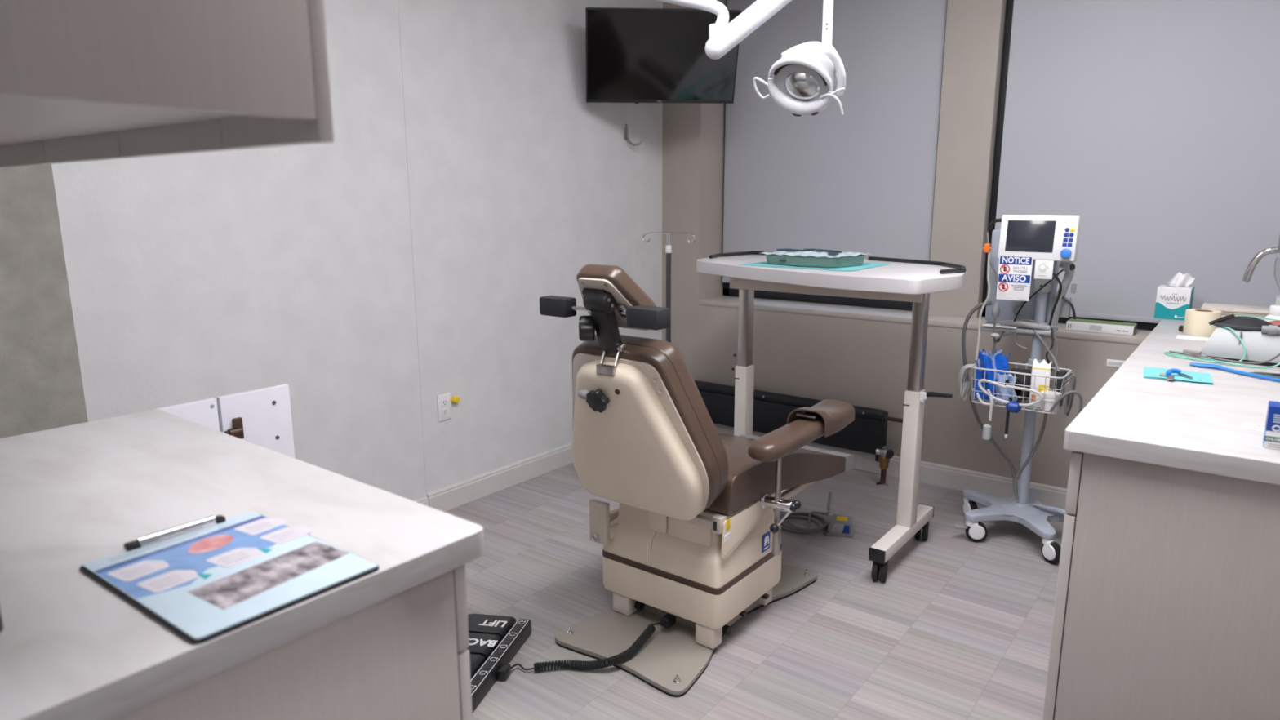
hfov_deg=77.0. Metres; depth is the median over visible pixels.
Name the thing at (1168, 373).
dental tip
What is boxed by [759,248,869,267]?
tray
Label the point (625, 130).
coat hook
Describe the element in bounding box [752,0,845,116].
light
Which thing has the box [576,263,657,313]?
cushion
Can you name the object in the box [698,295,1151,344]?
window sill
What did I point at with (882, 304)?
window
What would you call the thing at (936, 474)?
baseboard
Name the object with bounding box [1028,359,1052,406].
carton
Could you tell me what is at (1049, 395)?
tub
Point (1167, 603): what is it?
base cabinet
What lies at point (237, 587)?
picture
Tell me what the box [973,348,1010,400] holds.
bag
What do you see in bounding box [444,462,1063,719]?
floor
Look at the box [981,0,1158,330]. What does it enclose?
window
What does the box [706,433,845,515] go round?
seat cushion
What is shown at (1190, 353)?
tubing
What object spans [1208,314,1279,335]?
mask
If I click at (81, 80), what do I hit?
upper cabinet
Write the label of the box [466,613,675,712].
foot pedal
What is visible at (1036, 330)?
shelf
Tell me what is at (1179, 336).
paper slip
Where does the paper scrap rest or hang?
on the countertop at (1189, 426)
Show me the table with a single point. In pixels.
(908, 280)
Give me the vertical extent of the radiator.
0.260 m
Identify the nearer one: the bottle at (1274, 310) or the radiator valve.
the bottle at (1274, 310)
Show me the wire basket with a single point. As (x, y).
(1068, 377)
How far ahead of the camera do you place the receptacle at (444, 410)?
3.49 m
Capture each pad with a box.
[1200,302,1269,315]
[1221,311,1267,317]
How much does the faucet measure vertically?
0.310 m
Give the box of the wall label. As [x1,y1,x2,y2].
[1106,359,1125,367]
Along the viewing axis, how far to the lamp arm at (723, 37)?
2.10 m
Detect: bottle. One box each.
[1264,305,1279,321]
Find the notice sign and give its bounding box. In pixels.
[995,256,1032,301]
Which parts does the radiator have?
panel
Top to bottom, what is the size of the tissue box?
0.180 m
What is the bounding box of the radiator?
[693,380,924,462]
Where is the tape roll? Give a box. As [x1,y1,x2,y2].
[1182,308,1222,337]
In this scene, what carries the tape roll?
on the countertop at (1189, 426)
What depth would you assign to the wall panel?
2.28 m
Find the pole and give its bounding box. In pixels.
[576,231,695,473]
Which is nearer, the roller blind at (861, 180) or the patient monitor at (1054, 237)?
the patient monitor at (1054, 237)
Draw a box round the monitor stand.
[954,218,1082,563]
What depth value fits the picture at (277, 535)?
1.14 m
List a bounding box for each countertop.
[0,408,484,719]
[1063,318,1279,484]
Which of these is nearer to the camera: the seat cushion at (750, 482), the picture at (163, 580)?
the picture at (163, 580)
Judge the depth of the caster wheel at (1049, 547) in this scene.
3.02 m
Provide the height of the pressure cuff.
0.117 m
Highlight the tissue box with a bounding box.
[1153,272,1195,319]
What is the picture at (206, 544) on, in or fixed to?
on the clipboard
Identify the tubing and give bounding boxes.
[1164,315,1279,368]
[1168,349,1279,364]
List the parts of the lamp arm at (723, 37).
arm, spring arm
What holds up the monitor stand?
on the floor
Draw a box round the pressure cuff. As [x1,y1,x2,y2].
[1004,368,1031,402]
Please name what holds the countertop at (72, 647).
on the base cabinet at (403, 655)
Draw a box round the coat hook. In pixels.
[623,124,642,146]
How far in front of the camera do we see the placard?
2.96 m
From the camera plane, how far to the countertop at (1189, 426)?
1.77 m
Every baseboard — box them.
[414,442,573,511]
[714,423,1066,509]
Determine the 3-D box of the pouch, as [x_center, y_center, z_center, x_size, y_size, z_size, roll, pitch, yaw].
[1.582,0.106,3.033,0.032,0.132,0.040,8,14,37]
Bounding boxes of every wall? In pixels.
[51,0,662,501]
[662,0,1139,488]
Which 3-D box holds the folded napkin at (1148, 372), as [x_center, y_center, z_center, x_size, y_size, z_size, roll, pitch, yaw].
[1.444,0.041,2.166,0.160,0.006,0.150,8,14,34]
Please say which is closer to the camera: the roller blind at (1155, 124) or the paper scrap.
the paper scrap
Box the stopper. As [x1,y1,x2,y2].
[1178,325,1183,331]
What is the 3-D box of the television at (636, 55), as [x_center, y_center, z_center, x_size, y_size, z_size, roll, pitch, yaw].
[0.094,-1.455,3.932,0.720,0.404,0.447,-1,11,-5]
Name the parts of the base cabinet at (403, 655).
door, door, panel, drawer, door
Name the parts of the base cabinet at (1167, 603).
door, drawer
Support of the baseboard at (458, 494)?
attached to the wall at (468, 177)
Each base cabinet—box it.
[112,384,472,719]
[1042,450,1279,719]
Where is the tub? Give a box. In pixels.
[1040,391,1062,411]
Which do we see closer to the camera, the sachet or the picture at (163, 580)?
the picture at (163, 580)
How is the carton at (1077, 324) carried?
on the window sill at (778, 305)
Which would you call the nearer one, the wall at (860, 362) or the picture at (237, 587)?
the picture at (237, 587)
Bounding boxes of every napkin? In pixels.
[737,261,890,271]
[1142,366,1213,385]
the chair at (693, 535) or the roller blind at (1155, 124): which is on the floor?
the chair at (693, 535)
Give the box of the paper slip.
[1175,334,1209,341]
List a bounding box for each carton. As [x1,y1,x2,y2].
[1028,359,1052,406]
[1066,318,1137,335]
[1262,400,1279,449]
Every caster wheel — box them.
[963,497,977,513]
[964,520,985,539]
[1041,537,1057,560]
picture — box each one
[107,560,168,581]
[136,569,199,592]
[186,541,348,609]
[187,534,233,553]
[206,547,263,567]
[234,518,285,534]
[259,526,312,543]
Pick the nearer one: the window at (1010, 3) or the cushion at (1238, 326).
the cushion at (1238, 326)
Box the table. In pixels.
[696,251,966,582]
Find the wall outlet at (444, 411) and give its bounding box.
[436,392,459,421]
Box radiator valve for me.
[875,445,893,486]
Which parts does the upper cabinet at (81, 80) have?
door, door, panel, door, door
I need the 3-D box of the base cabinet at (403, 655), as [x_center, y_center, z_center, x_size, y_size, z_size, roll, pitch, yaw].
[-0.905,0.666,1.341,1.136,0.872,1.374,8,14,37]
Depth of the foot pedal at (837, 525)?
3.29 m
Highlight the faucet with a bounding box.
[1241,245,1277,283]
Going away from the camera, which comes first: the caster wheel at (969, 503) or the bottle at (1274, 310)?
the bottle at (1274, 310)
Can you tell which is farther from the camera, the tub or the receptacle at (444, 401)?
the receptacle at (444, 401)
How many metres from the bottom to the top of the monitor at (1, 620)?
0.220 m
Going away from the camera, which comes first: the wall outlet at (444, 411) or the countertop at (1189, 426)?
the countertop at (1189, 426)
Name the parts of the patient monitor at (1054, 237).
rotary knob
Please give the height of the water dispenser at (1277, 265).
0.435 m
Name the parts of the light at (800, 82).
handle, casing, drop post, handle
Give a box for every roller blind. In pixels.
[722,0,946,282]
[995,0,1279,323]
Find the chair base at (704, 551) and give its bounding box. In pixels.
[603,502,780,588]
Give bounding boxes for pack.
[994,373,1017,404]
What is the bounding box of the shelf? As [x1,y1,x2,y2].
[980,321,1057,334]
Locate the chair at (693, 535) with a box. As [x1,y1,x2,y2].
[539,263,856,697]
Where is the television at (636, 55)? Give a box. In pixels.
[585,7,742,103]
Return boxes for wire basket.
[970,362,1071,413]
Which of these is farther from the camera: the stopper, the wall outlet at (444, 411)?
the wall outlet at (444, 411)
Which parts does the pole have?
rod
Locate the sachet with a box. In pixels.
[1248,372,1279,378]
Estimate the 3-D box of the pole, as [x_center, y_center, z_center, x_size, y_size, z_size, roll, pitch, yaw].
[0.113,-0.014,3.893,0.705,1.195,0.626,8,14,37]
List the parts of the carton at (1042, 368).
yellow panel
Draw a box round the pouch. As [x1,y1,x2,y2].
[1053,369,1066,406]
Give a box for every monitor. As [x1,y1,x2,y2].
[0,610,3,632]
[997,214,1081,262]
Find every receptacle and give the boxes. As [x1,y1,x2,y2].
[441,398,448,406]
[441,407,448,416]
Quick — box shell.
[572,339,719,510]
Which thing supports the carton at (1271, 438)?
on the countertop at (1189, 426)
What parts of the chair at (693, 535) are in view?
bolster rod, tilt knob, star knob, headrest plate, bolster rod, plate, plate, seat frame, arm post, clamp lever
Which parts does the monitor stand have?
hanging bulb, probe stem, shelf rail, pole cord, arm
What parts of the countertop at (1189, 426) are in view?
blue strip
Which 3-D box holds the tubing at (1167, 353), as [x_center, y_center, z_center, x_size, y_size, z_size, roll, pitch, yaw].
[1.767,-0.062,2.395,0.335,0.113,0.294,8,14,37]
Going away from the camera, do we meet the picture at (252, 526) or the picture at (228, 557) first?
the picture at (228, 557)
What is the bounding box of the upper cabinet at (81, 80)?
[0,0,333,167]
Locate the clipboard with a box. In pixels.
[80,511,378,644]
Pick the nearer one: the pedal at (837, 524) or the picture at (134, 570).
the picture at (134, 570)
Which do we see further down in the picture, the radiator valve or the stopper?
the radiator valve
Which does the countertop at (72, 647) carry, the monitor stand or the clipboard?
the clipboard
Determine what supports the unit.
on the countertop at (1189, 426)
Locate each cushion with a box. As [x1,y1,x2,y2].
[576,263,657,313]
[595,333,728,497]
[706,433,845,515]
[1213,322,1278,330]
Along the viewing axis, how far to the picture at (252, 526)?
1.17 m
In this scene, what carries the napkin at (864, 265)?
on the table
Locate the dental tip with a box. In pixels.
[1159,368,1193,380]
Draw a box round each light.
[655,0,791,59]
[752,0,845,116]
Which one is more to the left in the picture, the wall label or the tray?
the tray
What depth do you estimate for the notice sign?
3.00 m
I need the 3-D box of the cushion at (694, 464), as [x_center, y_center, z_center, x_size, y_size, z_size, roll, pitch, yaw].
[0.016,0.164,2.356,0.503,0.491,0.221,8,14,37]
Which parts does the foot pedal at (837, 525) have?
plate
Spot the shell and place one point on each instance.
(664, 455)
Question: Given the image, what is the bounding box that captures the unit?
[1200,327,1279,367]
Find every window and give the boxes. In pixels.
[723,0,947,311]
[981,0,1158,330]
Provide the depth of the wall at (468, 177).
3.21 m
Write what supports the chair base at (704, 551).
attached to the chair at (693, 535)
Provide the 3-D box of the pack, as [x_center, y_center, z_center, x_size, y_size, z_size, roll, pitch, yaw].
[1.390,0.109,3.057,0.088,0.115,0.032,8,14,37]
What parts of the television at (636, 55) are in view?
casing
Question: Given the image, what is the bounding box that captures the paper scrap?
[1240,422,1264,432]
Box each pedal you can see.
[779,492,854,537]
[827,514,852,534]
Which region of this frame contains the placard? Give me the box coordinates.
[1034,259,1053,279]
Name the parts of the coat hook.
wall plate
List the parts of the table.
edge rail, leg post, edge rail, leg post, clamp lever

